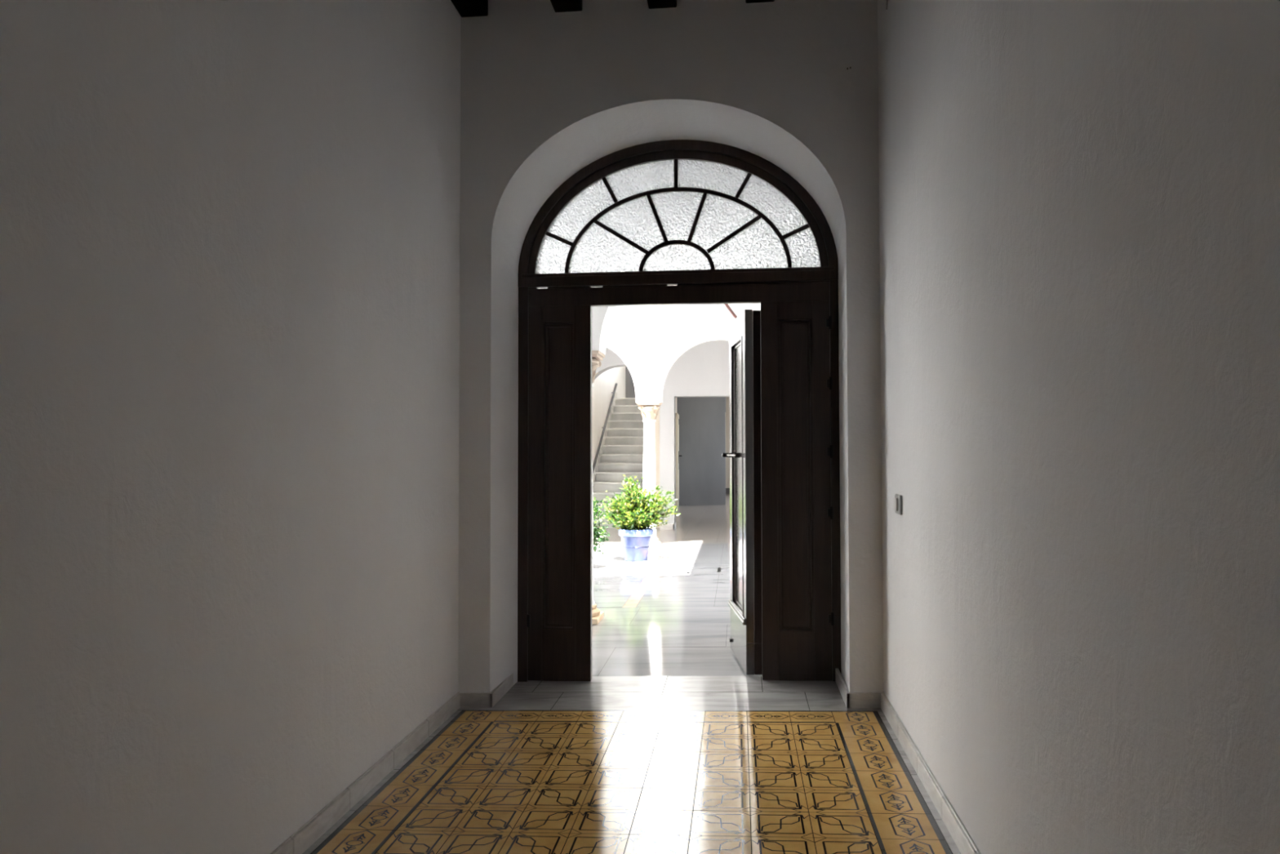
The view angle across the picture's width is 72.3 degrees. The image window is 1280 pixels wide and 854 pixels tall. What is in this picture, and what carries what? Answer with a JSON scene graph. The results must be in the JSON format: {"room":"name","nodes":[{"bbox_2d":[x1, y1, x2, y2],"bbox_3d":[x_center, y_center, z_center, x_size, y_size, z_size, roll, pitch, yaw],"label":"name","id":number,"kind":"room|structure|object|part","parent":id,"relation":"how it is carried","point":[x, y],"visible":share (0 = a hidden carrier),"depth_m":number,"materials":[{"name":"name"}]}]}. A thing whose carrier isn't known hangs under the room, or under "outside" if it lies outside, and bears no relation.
{"room":"entrance hallway","nodes":[
{"label":"entrance hallway","id":0,"kind":"room"},
{"bbox_2d":[0,0,460,853],"bbox_3d":[-1.486,-0.406,0.857,0.300,3.980,7.350,0,-2,6],"label":"wall","id":1,"kind":"structure","parent":0,"point":[229,229],"depth_m":2.40,"materials":[{"name":"white paint"}]},
{"bbox_2d":[270,672,513,853],"bbox_3d":[-1.217,1.301,1.023,0.182,0.098,7.827,0,-2,6],"label":"baseboard","id":2,"kind":"structure","parent":1,"relation":"attached to","point":[313,828],"depth_m":3.45,"materials":[{"name":"stone"}]},
{"bbox_2d":[591,306,617,355],"bbox_3d":[-0.906,-1.450,6.784,9.300,6.580,0.300,0,-2,6],"label":"arcade","id":3,"kind":"object","parent":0,"point":[602,317],"visible":0.07,"depth_m":6.55,"materials":[{"name":"white paint"}]},
{"bbox_2d":[591,366,625,475],"bbox_3d":[-0.821,-0.617,17.785,0.310,5.300,5.880,0,-2,6],"label":"wall","id":4,"kind":"structure","parent":0,"point":[604,384],"depth_m":17.20,"materials":[{"name":"white paint"}]},
{"bbox_2d":[592,382,617,474],"bbox_3d":[-0.700,-0.040,17.061,0.090,1.869,3.164,0,-2,6],"label":"handrail","id":5,"kind":"object","parent":4,"relation":"attached to","point":[615,384],"visible":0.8,"depth_m":16.90,"materials":[{"name":"grey metal"}]},
{"bbox_2d":[302,675,960,853],"bbox_3d":[-0.257,1.296,0.932,2.150,0.065,8.038,0,-2,6],"label":"floor","id":6,"kind":"structure","parent":0,"point":[602,764],"depth_m":3.37,"materials":[{"name":"tile"}]},
{"bbox_2d":[594,340,728,524],"bbox_3d":[-0.030,-1.153,14.590,9.300,6.400,0.320,0,-2,6],"label":"wall","id":7,"kind":"structure","parent":0,"point":[702,370],"depth_m":14.33,"materials":[{"name":"white paint"}]},
{"bbox_2d":[659,522,675,529],"bbox_3d":[-0.622,1.679,14.581,8.100,0.348,0.360,0,-2,6],"label":"baseboard","id":8,"kind":"structure","parent":7,"relation":"attached to","point":[667,526],"depth_m":14.28,"materials":[{"name":"stone"}]},
{"bbox_2d":[647,397,676,528],"bbox_3d":[0.653,0.472,20.257,0.541,3.250,11.218,0,-2,4],"label":"wall","id":9,"kind":"structure","parent":0,"point":[657,423],"depth_m":14.67,"materials":[{"name":"grey paint"}]},
{"bbox_2d":[675,413,682,509],"bbox_3d":[0.908,0.772,20.158,0.124,2.124,2.098,0,-2,4],"label":"door","id":10,"kind":"structure","parent":9,"relation":"in","point":[677,455],"depth_m":19.14,"materials":[{"name":"beige paint"}]},
{"bbox_3d":[0.872,0.773,20.160,0.050,2.124,2.098,0,-2,4],"label":"frame","id":11,"kind":"part","parent":10,"relation":"part of","materials":[{"name":"beige paint"}]},
{"bbox_2d":[602,493,729,530],"bbox_3d":[1.482,1.822,20.321,4.800,0.143,12.200,0,-2,6],"label":"floor","id":12,"kind":"structure","parent":0,"point":[716,516],"depth_m":16.75,"materials":[{"name":"tile"}]},
{"bbox_2d":[592,391,647,528],"bbox_3d":[-0.107,0.626,17.732,1.110,2.810,5.760,0,-2,6],"label":"staircase","id":13,"kind":"structure","parent":12,"relation":"on","point":[621,449],"depth_m":16.71,"materials":[{"name":"stone"}]},
{"bbox_3d":[-0.738,0.402,16.953,0.032,2.400,4.060,0,-2,6],"label":"stepped skirting","id":14,"kind":"part","parent":13,"relation":"part of","materials":[{"name":"stone"}]},
{"bbox_2d":[457,0,883,692],"bbox_3d":[-1.122,-0.251,4.813,9.300,4.080,0.600,0,-2,6],"label":"wall","id":15,"kind":"structure","parent":0,"point":[546,95],"depth_m":4.45,"materials":[{"name":"white paint"}]},
{"bbox_2d":[518,139,838,275],"bbox_3d":[0.197,-1.228,4.906,1.784,0.748,0.074,0,-2,6],"label":"window","id":16,"kind":"structure","parent":15,"relation":"in","point":[673,204],"depth_m":4.90,"materials":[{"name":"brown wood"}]},
{"bbox_2d":[517,266,840,681],"bbox_3d":[0.240,0.294,5.222,1.780,2.306,0.808,0,-2,6],"label":"door","id":17,"kind":"structure","parent":15,"relation":"in","point":[784,603],"depth_m":4.88,"materials":[{"name":"brown wood"}]},
{"bbox_3d":[-0.451,0.369,4.938,0.357,2.103,0.058,0,-2,6],"label":"fixed panel","id":18,"kind":"part","parent":17,"relation":"part of","materials":[{"name":"brown wood"}]},
{"bbox_3d":[0.213,-0.741,4.893,1.700,0.112,0.050,0,-2,6],"label":"head rail","id":19,"kind":"part","parent":17,"relation":"part of","materials":[{"name":"brown wood"}]},
{"bbox_3d":[0.853,0.344,4.792,0.374,2.065,0.058,0,-2,6],"label":"fixed panel","id":20,"kind":"part","parent":17,"relation":"part of","materials":[{"name":"brown wood"}]},
{"bbox_2d":[625,366,725,506],"bbox_3d":[0.683,-0.541,20.699,2.650,5.300,0.250,0,-2,6],"label":"wall","id":21,"kind":"structure","parent":0,"point":[702,420],"depth_m":20.46,"materials":[{"name":"grey paint"}]},
{"bbox_2d":[591,528,762,676],"bbox_3d":[-0.565,1.572,9.710,9.300,0.283,9.350,0,-2,6],"label":"floor","id":22,"kind":"structure","parent":0,"point":[660,619],"depth_m":7.05,"materials":[{"name":"tile"}]},
{"bbox_2d":[591,350,604,624],"bbox_3d":[-0.448,0.463,6.682,0.316,2.059,0.316,0,-2,6],"label":"marble column","id":23,"kind":"structure","parent":22,"relation":"on","point":[597,356],"depth_m":6.64,"materials":[{"name":"stone"}]},
{"bbox_2d":[593,497,609,554],"bbox_3d":[-0.672,1.082,9.705,0.662,0.980,0.551,0,-2,-8],"label":"potted shrub","id":24,"kind":"object","parent":22,"relation":"on","point":[597,535],"visible":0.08,"depth_m":9.64,"materials":[{"name":"green plant"}]},
{"bbox_2d":[618,527,653,561],"bbox_3d":[-0.048,1.383,10.317,0.412,0.372,0.412,0,-2,6],"label":"pot","id":25,"kind":"object","parent":22,"relation":"on","point":[635,541],"depth_m":10.18,"materials":[{"name":"blue ceramic"}]},
{"bbox_2d":[598,474,680,561],"bbox_3d":[-0.068,1.065,10.283,0.962,1.007,0.643,-1,-2,25],"label":"potted plant","id":26,"kind":"object","parent":22,"relation":"on","point":[634,516],"visible":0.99,"depth_m":10.22,"materials":[{"name":"green plant"}]},
{"bbox_2d":[635,401,662,548],"bbox_3d":[0.124,0.647,11.646,0.316,1.954,0.316,0,-2,6],"label":"marble column","id":27,"kind":"structure","parent":22,"relation":"on","point":[649,414],"depth_m":11.58,"materials":[{"name":"stone"}]},
{"bbox_2d":[605,303,759,402],"bbox_3d":[-0.349,-1.318,11.751,9.300,6.580,0.300,0,-2,6],"label":"wall","id":28,"kind":"structure","parent":0,"point":[649,340],"depth_m":11.53,"materials":[{"name":"white paint"}]},
{"bbox_2d":[724,303,737,319],"bbox_3d":[1.014,-1.689,11.213,0.758,0.771,0.028,1,-2,-30],"label":"brace","id":29,"kind":"object","parent":28,"relation":"attached to","point":[726,305],"visible":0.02,"depth_m":11.29,"materials":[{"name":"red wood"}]},
{"bbox_2d":[724,396,729,488],"bbox_3d":[2.546,0.618,25.825,3.700,3.250,0.290,0,-2,6],"label":"wall","id":30,"kind":"structure","parent":0,"point":[727,406],"depth_m":25.68,"materials":[{"name":"grey paint"}]},
{"bbox_2d":[725,488,729,493],"bbox_3d":[2.048,1.727,20.074,2.818,0.263,11.191,0,-2,6],"label":"baseboard","id":31,"kind":"structure","parent":30,"relation":"attached to","point":[727,490],"depth_m":25.61,"materials":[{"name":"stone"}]},
{"bbox_2d":[877,0,1279,853],"bbox_3d":[0.909,-0.417,0.588,0.300,3.980,7.350,0,-2,6],"label":"wall","id":32,"kind":"structure","parent":0,"point":[1079,200],"depth_m":1.75,"materials":[{"name":"white paint"}]},
{"bbox_2d":[893,493,902,515],"bbox_3d":[1.107,0.332,3.766,0.022,0.084,0.112,0,-2,6],"label":"light switch","id":33,"kind":"object","parent":32,"relation":"attached to","point":[898,498],"visible":1,"depth_m":3.73,"materials":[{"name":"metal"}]},
{"bbox_2d":[835,667,981,853],"bbox_3d":[0.702,1.233,0.809,0.176,0.103,7.827,0,-2,6],"label":"baseboard","id":34,"kind":"structure","parent":32,"relation":"attached to","point":[958,832],"depth_m":3.35,"materials":[{"name":"stone"}]},
{"bbox_3d":[-0.308,-2.580,0.631,2.710,0.350,7.650,0,-2,6],"label":"ceiling","id":35,"kind":"structure","parent":0,"visible":0},
{"bbox_2d":[450,0,488,17],"bbox_3d":[-1.264,-2.306,0.887,0.143,0.179,7.339,0,-2,6],"label":"ceiling beam","id":36,"kind":"structure","parent":35,"relation":"attached to","point":[465,8],"depth_m":4.44,"materials":[{"name":"black wood"}]},
{"bbox_2d":[550,0,582,12],"bbox_3d":[-0.774,-2.307,0.832,0.143,0.182,7.339,0,-2,6],"label":"ceiling beam","id":37,"kind":"structure","parent":35,"relation":"attached to","point":[559,6],"depth_m":4.41,"materials":[{"name":"black wood"}]},
{"bbox_2d":[647,0,676,8],"bbox_3d":[-0.295,-2.304,0.778,0.143,0.192,7.339,0,-2,6],"label":"ceiling beam","id":38,"kind":"structure","parent":35,"relation":"attached to","point":[652,4],"depth_m":4.38,"materials":[{"name":"black wood"}]},
{"bbox_2d":[745,0,774,3],"bbox_3d":[0.189,-2.306,0.724,0.143,0.192,7.339,0,-2,6],"label":"ceiling beam","id":39,"kind":"structure","parent":35,"relation":"attached to","point":[746,1],"depth_m":4.35,"materials":[{"name":"black wood"}]}
]}

